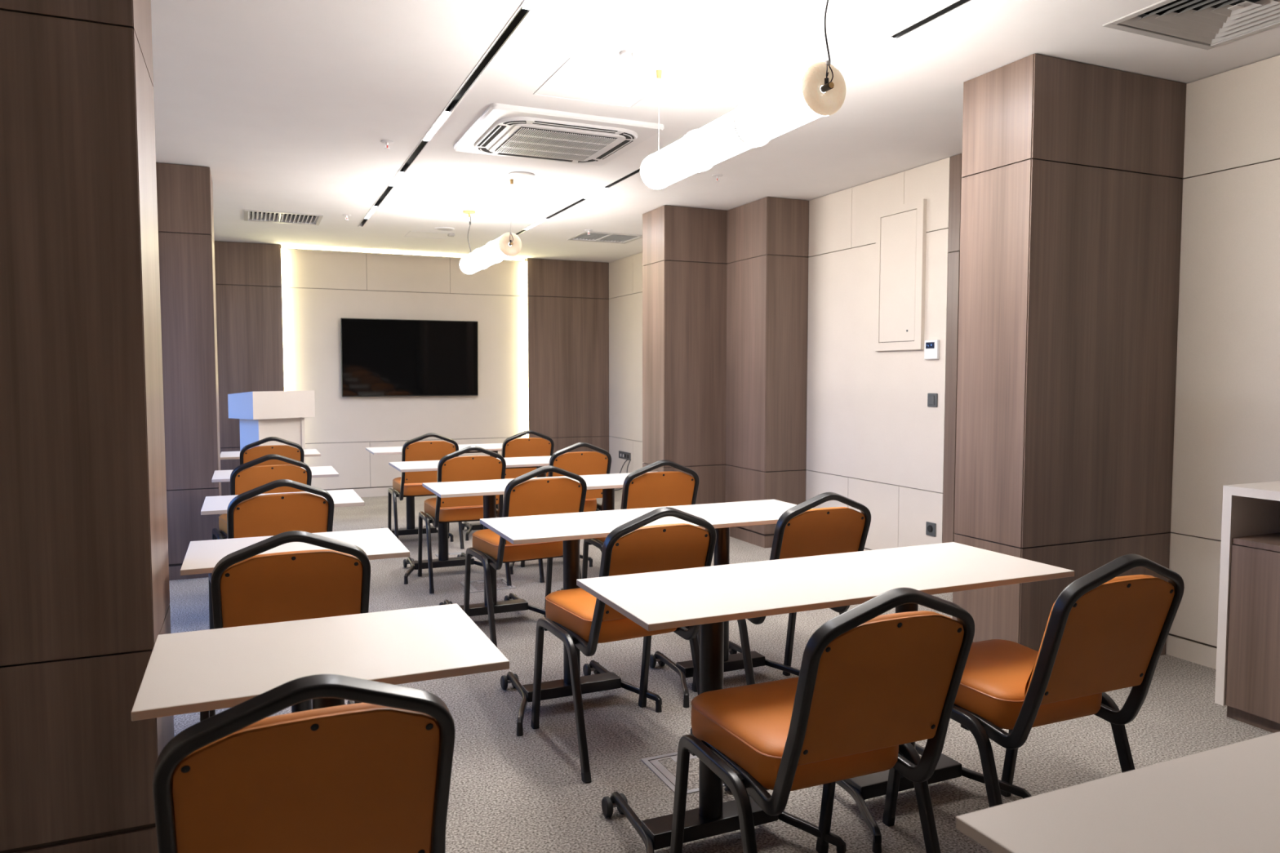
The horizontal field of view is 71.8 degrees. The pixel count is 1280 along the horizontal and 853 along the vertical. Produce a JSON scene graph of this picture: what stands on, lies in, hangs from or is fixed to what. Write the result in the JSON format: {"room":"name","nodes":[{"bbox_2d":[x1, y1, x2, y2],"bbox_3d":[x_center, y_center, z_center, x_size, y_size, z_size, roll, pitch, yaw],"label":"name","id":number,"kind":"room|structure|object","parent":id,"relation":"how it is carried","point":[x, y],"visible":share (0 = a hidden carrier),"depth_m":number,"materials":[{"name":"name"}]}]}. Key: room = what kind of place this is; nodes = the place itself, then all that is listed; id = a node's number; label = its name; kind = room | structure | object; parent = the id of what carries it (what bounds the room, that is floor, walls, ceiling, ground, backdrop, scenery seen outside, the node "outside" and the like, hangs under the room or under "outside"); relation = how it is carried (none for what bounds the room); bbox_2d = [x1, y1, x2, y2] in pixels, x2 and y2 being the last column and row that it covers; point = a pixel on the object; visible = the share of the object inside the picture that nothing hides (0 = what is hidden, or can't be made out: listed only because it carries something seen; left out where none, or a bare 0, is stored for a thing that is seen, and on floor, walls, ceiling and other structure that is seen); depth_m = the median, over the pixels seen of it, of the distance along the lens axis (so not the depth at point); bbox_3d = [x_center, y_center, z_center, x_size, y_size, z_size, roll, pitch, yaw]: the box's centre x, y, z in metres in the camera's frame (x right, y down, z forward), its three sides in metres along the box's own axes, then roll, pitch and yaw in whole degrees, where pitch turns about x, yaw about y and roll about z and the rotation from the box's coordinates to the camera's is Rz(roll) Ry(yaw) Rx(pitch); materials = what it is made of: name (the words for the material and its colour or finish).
{"room":"training room","nodes":[
{"label":"training room","id":0,"kind":"room"},
{"bbox_2d":[213,240,608,495],"bbox_3d":[-2.807,-0.574,9.705,5.435,2.680,0.187,-1,4,-24],"label":"wall","id":1,"kind":"structure","parent":0,"point":[568,300],"depth_m":9.75,"materials":[{"name":"white paint"}]},
{"bbox_2d":[280,248,286,391],"bbox_3d":[-3.705,-0.575,9.222,0.017,2.540,0.018,-1,4,-24],"label":"led strip","id":2,"kind":"object","parent":1,"relation":"attached to","point":[282,249],"visible":0.64,"depth_m":9.18,"materials":[{"name":"white plastic"}]},
{"bbox_2d":[329,487,392,497],"bbox_3d":[-2.527,0.711,9.868,2.627,0.095,0.007,-1,4,-24],"label":"baseboard","id":3,"kind":"structure","parent":1,"relation":"attached to","point":[380,491],"depth_m":9.68,"materials":[{"name":"beige laminate"}]},
{"bbox_2d":[283,246,525,262],"bbox_3d":[-2.512,-1.883,9.683,2.590,0.024,0.065,-1,4,-24],"label":"led strip","id":4,"kind":"object","parent":1,"relation":"attached to","point":[283,247],"depth_m":9.55,"materials":[{"name":"white paint"}]},
{"bbox_2d":[340,317,478,396],"bbox_3d":[-2.512,-0.752,9.713,1.470,0.838,0.097,-1,4,-24],"label":"television","id":5,"kind":"object","parent":1,"relation":"attached to","point":[380,357],"visible":1,"depth_m":9.67,"materials":[{"name":"black"}]},
{"bbox_2d":[524,261,528,438],"bbox_3d":[-1.315,-0.638,10.278,0.017,2.540,0.018,-1,4,-24],"label":"led strip","id":6,"kind":"object","parent":1,"relation":"attached to","point":[526,262],"visible":0.64,"depth_m":10.26,"materials":[{"name":"white plastic"}]},
{"bbox_2d":[151,0,1279,262],"bbox_3d":[-0.085,-1.643,3.480,5.515,0.210,13.680,-1,4,-24],"label":"ceiling","id":7,"kind":"structure","parent":0,"point":[289,105],"depth_m":4.20,"materials":[{"name":"white paint"}]},
{"bbox_2d":[244,209,323,225],"bbox_3d":[-3.054,-1.850,7.558,0.610,0.138,0.530,-1,4,-24],"label":"ceiling vent","id":8,"kind":"object","parent":7,"relation":"in","point":[320,216],"visible":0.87,"depth_m":7.56,"materials":[{"name":"silver metal"}]},
{"bbox_2d":[342,213,351,220],"bbox_3d":[-2.470,-1.760,7.441,0.072,0.042,0.072,-1,4,-24],"label":"sprinkler","id":9,"kind":"object","parent":7,"relation":"attached to","point":[346,215],"visible":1,"depth_m":7.43,"materials":[{"name":"white metal"}]},
{"bbox_2d":[380,139,393,149],"bbox_3d":[-1.458,-1.622,5.097,0.072,0.042,0.072,-1,4,-24],"label":"sprinkler","id":10,"kind":"object","parent":7,"relation":"attached to","point":[387,142],"visible":1,"depth_m":5.09,"materials":[{"name":"white metal"}]},
{"bbox_2d":[434,226,454,231],"bbox_3d":[-1.798,-1.817,8.134,0.180,0.012,0.180,-1,4,-24],"label":"ceiling speaker","id":11,"kind":"object","parent":7,"relation":"attached to","point":[440,228],"visible":1,"depth_m":8.12,"materials":[{"name":"white plastic"}]},
{"bbox_2d":[357,0,539,226],"bbox_3d":[-0.708,-1.596,3.892,0.050,0.052,9.070,-1,4,-24],"label":"track rail","id":12,"kind":"object","parent":7,"relation":"attached to","point":[521,14],"visible":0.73,"depth_m":4.06,"materials":[{"name":"black metal"}]},
{"bbox_2d":[364,202,377,218],"bbox_3d":[-2.240,-1.795,7.347,0.027,0.043,0.580,-1,4,-24],"label":"track light","id":13,"kind":"object","parent":12,"relation":"attached to","point":[373,209],"visible":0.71,"depth_m":7.27,"materials":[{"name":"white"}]},
{"bbox_2d":[389,167,403,186],"bbox_3d":[-1.679,-1.720,6.083,0.027,0.043,0.450,-1,4,-24],"label":"track light","id":14,"kind":"object","parent":12,"relation":"attached to","point":[401,172],"visible":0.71,"depth_m":6.02,"materials":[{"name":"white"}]},
{"bbox_2d":[423,105,449,140],"bbox_3d":[-1.111,-1.645,4.800,0.027,0.043,0.600,-1,4,-24],"label":"track light","id":15,"kind":"object","parent":12,"relation":"attached to","point":[446,113],"visible":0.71,"depth_m":4.72,"materials":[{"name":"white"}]},
{"bbox_2d":[522,0,536,9],"bbox_3d":[-0.267,-1.532,2.897,0.027,0.043,0.770,-1,4,-24],"label":"track light","id":16,"kind":"object","parent":12,"relation":"attached to","point":[529,3],"visible":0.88,"depth_m":3.20,"materials":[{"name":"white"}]},
{"bbox_2d":[447,233,454,236],"bbox_3d":[-1.802,-1.829,8.438,0.060,0.025,0.060,-1,4,-24],"label":"box","id":17,"kind":"object","parent":7,"relation":"attached to","point":[448,234],"visible":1,"depth_m":8.42,"materials":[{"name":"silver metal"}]},
{"bbox_2d":[459,178,521,274],"bbox_3d":[-1.152,-1.479,6.711,0.169,0.520,1.353,-1,4,-24],"label":"pendant","id":18,"kind":"object","parent":7,"relation":"hanging from","point":[509,244],"visible":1,"depth_m":6.46,"materials":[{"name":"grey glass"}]},
{"bbox_2d":[507,171,534,178],"bbox_3d":[-0.797,-1.688,5.940,0.180,0.012,0.180,-1,4,-24],"label":"ceiling speaker","id":19,"kind":"object","parent":7,"relation":"attached to","point":[517,175],"visible":1,"depth_m":5.92,"materials":[{"name":"white plastic"}]},
{"bbox_2d":[453,102,664,165],"bbox_3d":[-0.482,-1.609,4.982,0.950,0.056,0.930,-1,4,-24],"label":"air conditioner","id":20,"kind":"object","parent":7,"relation":"attached to","point":[502,129],"visible":1,"depth_m":4.80,"materials":[{"name":"white plastic"}]},
{"bbox_2d":[488,123,624,161],"bbox_3d":[-0.482,-1.590,4.983,0.620,0.016,0.620,-1,4,-24],"label":"grille","id":21,"kind":"object","parent":20,"relation":"attached to","point":[531,140],"depth_m":4.91,"materials":[{"name":"white plastic"}]},
{"bbox_2d":[567,231,642,244],"bbox_3d":[-0.332,-1.915,8.657,0.620,0.138,0.540,-1,4,-24],"label":"ceiling vent","id":22,"kind":"object","parent":7,"relation":"in","point":[597,235],"visible":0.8,"depth_m":8.69,"materials":[{"name":"silver metal"}]},
{"bbox_2d":[533,57,678,107],"bbox_3d":[-0.170,-1.583,4.090,0.510,0.003,0.535,-1,4,-24],"label":"access hatch","id":23,"kind":"object","parent":7,"relation":"attached to","point":[570,58],"visible":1,"depth_m":4.02,"materials":[{"name":"white paint"}]},
{"bbox_2d":[620,48,644,64],"bbox_3d":[-0.033,-1.539,3.696,0.100,0.043,0.100,-1,4,-24],"label":"sensor","id":24,"kind":"object","parent":7,"relation":"attached to","point":[631,56],"visible":1,"depth_m":3.66,"materials":[{"name":"white plastic"}]},
{"bbox_2d":[711,173,722,182],"bbox_3d":[0.521,-1.673,5.958,0.072,0.042,0.072,-1,4,-24],"label":"sprinkler","id":25,"kind":"object","parent":7,"relation":"attached to","point":[717,175],"visible":1,"depth_m":5.95,"materials":[{"name":"white metal"}]},
{"bbox_2d":[640,0,846,189],"bbox_3d":[0.341,-1.280,3.343,0.169,0.520,1.349,-1,4,-24],"label":"pendant","id":26,"kind":"object","parent":7,"relation":"hanging from","point":[818,91],"visible":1,"depth_m":3.10,"materials":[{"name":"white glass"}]},
{"bbox_2d":[515,0,973,235],"bbox_3d":[0.591,-1.630,4.465,0.050,0.052,9.070,-1,4,-24],"label":"track rail","id":27,"kind":"object","parent":7,"relation":"attached to","point":[953,6],"visible":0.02,"depth_m":3.53,"materials":[{"name":"black"}]},
{"bbox_2d":[524,217,546,229],"bbox_3d":[-0.941,-1.829,7.921,0.027,0.043,0.580,-1,4,-24],"label":"track light","id":28,"kind":"object","parent":27,"relation":"attached to","point":[544,220],"visible":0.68,"depth_m":7.87,"materials":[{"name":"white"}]},
{"bbox_2d":[584,186,605,198],"bbox_3d":[-0.338,-1.749,6.561,0.027,0.043,0.400,-1,4,-24],"label":"track light","id":29,"kind":"object","parent":27,"relation":"attached to","point":[604,188],"visible":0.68,"depth_m":6.53,"materials":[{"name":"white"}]},
{"bbox_2d":[835,35,894,68],"bbox_3d":[0.864,-1.588,3.849,0.027,0.043,0.700,-1,4,-24],"label":"track light","id":30,"kind":"object","parent":27,"relation":"attached to","point":[885,42],"visible":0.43,"depth_m":3.68,"materials":[{"name":"white plastic"}]},
{"bbox_2d":[1102,0,1279,49],"bbox_3d":[2.182,-1.586,3.234,0.616,0.116,0.616,-1,4,-24],"label":"ceiling vent","id":31,"kind":"object","parent":7,"relation":"in","point":[1211,22],"visible":1,"depth_m":3.38,"materials":[{"name":"silver metal"}]},
{"bbox_2d":[168,488,1272,852],"bbox_3d":[-0.060,1.173,3.713,5.535,0.100,13.700,-1,4,-24],"label":"floor","id":32,"kind":"structure","parent":0,"point":[509,793],"depth_m":3.26,"materials":[{"name":"grey carpet"}]},
{"bbox_2d":[0,0,173,852],"bbox_3d":[-1.886,-0.142,2.406,0.995,2.680,0.535,-1,4,-24],"label":"column","id":33,"kind":"structure","parent":32,"relation":"on","point":[85,586],"depth_m":2.31,"materials":[{"name":"brown wood"}]},
{"bbox_2d":[155,162,221,580],"bbox_3d":[-3.363,-0.343,5.807,1.052,2.680,0.500,-1,4,-24],"label":"column","id":34,"kind":"structure","parent":32,"relation":"on","point":[184,193],"depth_m":5.72,"materials":[{"name":"brown wood"}]},
{"bbox_2d":[212,453,311,539],"bbox_3d":[-2.163,0.591,5.088,0.511,0.910,0.633,-2,4,-33],"label":"banquet chair","id":35,"kind":"object","parent":32,"relation":"on","point":[244,477],"visible":0.36,"depth_m":4.83,"materials":[{"name":"orange leather"}]},
{"bbox_2d":[220,448,320,459],"bbox_3d":[-2.836,0.570,6.801,0.692,0.740,0.550,-1,4,-24],"label":"table","id":36,"kind":"object","parent":32,"relation":"on","point":[308,452],"visible":0.02,"depth_m":6.65,"materials":[{"name":"white laminate"}]},
{"bbox_2d":[208,479,333,629],"bbox_3d":[-1.631,0.659,3.937,0.511,0.910,0.633,-2,4,-31],"label":"banquet chair","id":37,"kind":"object","parent":32,"relation":"on","point":[248,514],"visible":0.33,"depth_m":3.68,"materials":[{"name":"orange leather"}]},
{"bbox_2d":[227,390,315,463],"bbox_3d":[-3.361,0.268,8.099,0.420,1.190,0.600,3,4,37],"label":"lectern","id":38,"kind":"object","parent":32,"relation":"on","point":[261,415],"visible":0.34,"depth_m":7.93,"materials":[{"name":"white laminate"}]},
{"bbox_2d":[240,436,304,466],"bbox_3d":[-2.695,0.510,6.446,0.511,0.910,0.633,-2,4,-27],"label":"banquet chair","id":39,"kind":"object","parent":32,"relation":"on","point":[246,455],"visible":0.21,"depth_m":6.17,"materials":[{"name":"orange leather"}]},
{"bbox_2d":[211,466,338,482],"bbox_3d":[-2.243,0.649,5.463,0.692,0.740,0.550,-1,4,-24],"label":"table","id":40,"kind":"object","parent":32,"relation":"on","point":[219,476],"visible":0.03,"depth_m":5.33,"materials":[{"name":"white laminate"}]},
{"bbox_2d":[200,488,364,515],"bbox_3d":[-1.723,0.718,4.290,0.692,0.740,0.550,-1,4,-24],"label":"table","id":41,"kind":"object","parent":32,"relation":"on","point":[341,498],"visible":0.02,"depth_m":4.20,"materials":[{"name":"white laminate"}]},
{"bbox_2d":[200,530,370,721],"bbox_3d":[-1.086,0.729,2.744,0.511,0.910,0.633,-2,4,-25],"label":"banquet chair","id":42,"kind":"object","parent":32,"relation":"on","point":[248,588],"visible":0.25,"depth_m":2.48,"materials":[{"name":"orange leather"}]},
{"bbox_2d":[180,528,409,713],"bbox_3d":[-1.207,0.787,3.127,0.692,0.740,0.550,-1,4,-24],"label":"table","id":43,"kind":"object","parent":32,"relation":"on","point":[202,557],"visible":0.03,"depth_m":3.08,"materials":[{"name":"white laminate"}]},
{"bbox_2d":[152,674,455,852],"bbox_3d":[-0.598,0.799,1.564,0.511,0.910,0.633,-2,4,-26],"label":"banquet chair","id":44,"kind":"object","parent":32,"relation":"on","point":[373,775],"visible":1,"depth_m":1.31,"materials":[{"name":"orange leather"}]},
{"bbox_2d":[131,603,509,721],"bbox_3d":[-0.701,0.854,1.986,0.692,0.740,0.550,-1,4,-24],"label":"table","id":45,"kind":"object","parent":32,"relation":"on","point":[185,673],"visible":0.76,"depth_m":1.89,"materials":[{"name":"white laminate"}]},
{"bbox_2d":[387,432,464,549],"bbox_3d":[-1.668,0.486,6.851,0.511,0.910,0.633,-1,4,-24],"label":"banquet chair","id":46,"kind":"object","parent":32,"relation":"on","point":[410,484],"visible":0.73,"depth_m":6.62,"materials":[{"name":"orange leather"}]},
{"bbox_2d":[365,443,502,542],"bbox_3d":[-1.498,0.538,7.337,1.432,0.740,0.550,-1,4,-24],"label":"table","id":47,"kind":"object","parent":32,"relation":"on","point":[411,529],"visible":0.38,"depth_m":7.15,"materials":[{"name":"white laminate"}]},
{"bbox_2d":[435,551,477,559],"bbox_3d":[-1.332,0.961,6.499,0.290,0.014,0.290,-1,4,-24],"label":"box","id":48,"kind":"object","parent":32,"relation":"on","point":[451,554],"visible":0.23,"depth_m":6.56,"materials":[{"name":"silver metal"}]},
{"bbox_2d":[417,445,511,593],"bbox_3d":[-1.131,0.556,5.666,0.511,0.910,0.633,-1,4,-24],"label":"banquet chair","id":49,"kind":"object","parent":32,"relation":"on","point":[451,468],"visible":0.77,"depth_m":5.45,"materials":[{"name":"orange leather"}]},
{"bbox_2d":[460,577,515,592],"bbox_3d":[-0.968,1.013,5.621,0.290,0.014,0.290,-1,4,-24],"label":"box","id":50,"kind":"object","parent":32,"relation":"on","point":[501,583],"visible":0.63,"depth_m":5.60,"materials":[{"name":"silver metal"}]},
{"bbox_2d":[388,455,592,584],"bbox_3d":[-0.966,0.609,6.137,1.432,0.740,0.550,-1,4,-24],"label":"table","id":51,"kind":"object","parent":32,"relation":"on","point":[443,561],"visible":0.38,"depth_m":5.94,"materials":[{"name":"white laminate"}]},
{"bbox_2d":[480,430,554,529],"bbox_3d":[-0.983,0.468,7.173,0.511,0.910,0.633,-2,4,-24],"label":"banquet chair","id":52,"kind":"object","parent":32,"relation":"on","point":[512,446],"visible":0.26,"depth_m":6.92,"materials":[{"name":"orange leather"}]},
{"bbox_2d":[463,465,586,647],"bbox_3d":[-0.576,0.626,4.493,0.511,0.910,0.633,-2,4,-28],"label":"banquet chair","id":53,"kind":"object","parent":32,"relation":"on","point":[523,495],"visible":0.66,"depth_m":4.29,"materials":[{"name":"orange leather"}]},
{"bbox_2d":[422,471,652,616],"bbox_3d":[-0.452,0.677,4.977,1.432,0.740,0.550,-1,4,-24],"label":"table","id":54,"kind":"object","parent":32,"relation":"on","point":[489,489],"visible":0.29,"depth_m":4.79,"materials":[{"name":"white laminate"}]},
{"bbox_2d":[520,442,611,582],"bbox_3d":[-0.486,0.540,5.951,0.511,0.910,0.633,-1,4,-23],"label":"banquet chair","id":55,"kind":"object","parent":32,"relation":"on","point":[579,463],"visible":0.41,"depth_m":5.70,"materials":[{"name":"orange leather"}]},
{"bbox_2d":[530,506,716,782],"bbox_3d":[-0.054,0.704,3.176,0.511,0.910,0.633,-2,4,-28],"label":"banquet chair","id":56,"kind":"object","parent":32,"relation":"on","point":[580,620],"visible":0.7,"depth_m":2.98,"materials":[{"name":"orange leather"}]},
{"bbox_2d":[582,459,699,578],"bbox_3d":[0.007,0.609,4.783,0.511,0.910,0.633,-1,4,-23],"label":"banquet chair","id":57,"kind":"object","parent":32,"relation":"on","point":[642,488],"visible":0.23,"depth_m":4.52,"materials":[{"name":"orange leather"}]},
{"bbox_2d":[480,499,811,736],"bbox_3d":[0.084,0.749,3.768,1.432,0.740,0.550,-1,4,-24],"label":"table","id":58,"kind":"object","parent":32,"relation":"on","point":[571,527],"visible":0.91,"depth_m":3.63,"materials":[{"name":"white laminate"}]},
{"bbox_2d":[640,751,724,794],"bbox_3d":[0.194,1.168,3.000,0.290,0.014,0.290,-1,4,-24],"label":"box","id":59,"kind":"object","parent":32,"relation":"on","point":[664,766],"visible":0.34,"depth_m":3.00,"materials":[{"name":"silver metal"}]},
{"bbox_2d":[642,204,727,530],"bbox_3d":[0.536,-0.441,7.458,0.938,2.680,0.430,-1,4,-24],"label":"column","id":60,"kind":"structure","parent":32,"relation":"on","point":[684,248],"depth_m":7.19,"materials":[{"name":"brown wood"}]},
{"bbox_2d":[725,196,808,547],"bbox_3d":[1.006,-0.419,7.095,0.373,2.680,0.613,-1,4,-24],"label":"column","id":61,"kind":"structure","parent":32,"relation":"on","point":[767,243],"depth_m":6.85,"materials":[{"name":"brown wood"}]},
{"bbox_2d":[691,492,871,692],"bbox_3d":[0.573,0.681,3.551,0.511,0.910,0.633,-2,4,-25],"label":"banquet chair","id":62,"kind":"object","parent":32,"relation":"on","point":[801,531],"visible":0.28,"depth_m":3.30,"materials":[{"name":"orange leather"}]},
{"bbox_2d":[670,587,974,852],"bbox_3d":[0.418,0.768,2.093,0.511,0.910,0.633,-1,4,-23],"label":"banquet chair","id":63,"kind":"object","parent":32,"relation":"on","point":[869,685],"visible":1,"depth_m":1.91,"materials":[{"name":"orange leather"}]},
{"bbox_2d":[576,542,1074,852],"bbox_3d":[0.564,0.813,2.686,1.432,0.740,0.550,-1,4,-24],"label":"table","id":64,"kind":"object","parent":32,"relation":"on","point":[707,597],"visible":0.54,"depth_m":2.52,"materials":[{"name":"white laminate"}]},
{"bbox_2d":[882,554,1184,826],"bbox_3d":[1.073,0.748,2.430,0.511,0.910,0.633,-1,4,-23],"label":"banquet chair","id":65,"kind":"object","parent":32,"relation":"on","point":[1104,632],"visible":0.88,"depth_m":2.24,"materials":[{"name":"orange leather"}]},
{"bbox_2d":[952,53,1186,655],"bbox_3d":[1.999,-0.245,4.140,0.953,2.680,0.402,-1,4,-24],"label":"column","id":66,"kind":"structure","parent":32,"relation":"on","point":[1070,235],"depth_m":3.92,"materials":[{"name":"brown wood"}]},
{"bbox_2d":[955,731,1279,852],"bbox_3d":[1.179,0.895,1.298,1.432,0.740,0.550,-1,4,-24],"label":"table","id":67,"kind":"object","parent":32,"relation":"on","point":[1224,799],"visible":1,"depth_m":1.21,"materials":[{"name":"white laminate"}]},
{"bbox_2d":[1214,480,1279,733],"bbox_3d":[2.807,0.716,2.864,0.553,0.912,1.500,-1,4,-24],"label":"credenza","id":68,"kind":"object","parent":32,"relation":"on","point":[1247,673],"visible":1,"depth_m":3.36,"materials":[{"name":"white laminate"}]},
{"bbox_2d":[1231,532,1279,551],"bbox_3d":[2.803,0.472,2.848,0.521,0.022,1.432,-1,4,-24],"label":"shelf","id":69,"kind":"object","parent":68,"relation":"attached to","point":[1242,541],"depth_m":3.36,"materials":[{"name":"brown wood"}]},
{"bbox_2d":[608,54,1279,648],"bbox_3d":[2.339,-0.277,4.690,0.110,2.680,13.500,-1,4,-24],"label":"wall","id":70,"kind":"structure","parent":0,"point":[874,441],"depth_m":5.43,"materials":[{"name":"beige paint"}]},
{"bbox_2d":[618,450,631,460],"bbox_3d":[-0.179,0.337,10.271,0.016,0.085,0.340,-1,4,-24],"label":"power outlet","id":71,"kind":"object","parent":70,"relation":"attached to","point":[622,455],"visible":1,"depth_m":10.25,"materials":[{"name":"grey plastic"}]},
{"bbox_2d":[874,199,926,351],"bbox_3d":[1.723,-0.986,5.871,0.029,0.955,0.464,-1,4,-24],"label":"box","id":72,"kind":"object","parent":70,"relation":"attached to","point":[900,229],"visible":1,"depth_m":5.84,"materials":[{"name":"beige metal"}]},
{"bbox_2d":[925,521,936,537],"bbox_3d":[1.861,0.659,5.667,0.018,0.086,0.086,-1,4,-24],"label":"wall socket","id":73,"kind":"object","parent":70,"relation":"attached to","point":[930,526],"visible":1,"depth_m":5.66,"materials":[{"name":"grey plastic"}]},
{"bbox_2d":[924,339,939,359],"bbox_3d":[1.853,-0.488,5.612,0.024,0.122,0.118,-1,4,-24],"label":"thermostat","id":74,"kind":"object","parent":70,"relation":"attached to","point":[931,348],"visible":1,"depth_m":5.59,"materials":[{"name":"white plastic"}]},
{"bbox_2d":[927,393,937,407],"bbox_3d":[1.860,-0.168,5.626,0.014,0.086,0.086,-1,4,-24],"label":"light switch","id":75,"kind":"object","parent":70,"relation":"attached to","point":[932,398],"visible":1,"depth_m":5.61,"materials":[{"name":"grey plastic"}]},
{"bbox_2d":[1165,635,1217,669],"bbox_3d":[3.776,1.211,1.412,0.007,0.095,6.190,-1,4,-24],"label":"baseboard","id":76,"kind":"structure","parent":70,"relation":"attached to","point":[1188,651],"depth_m":4.12,"materials":[{"name":"beige laminate"}]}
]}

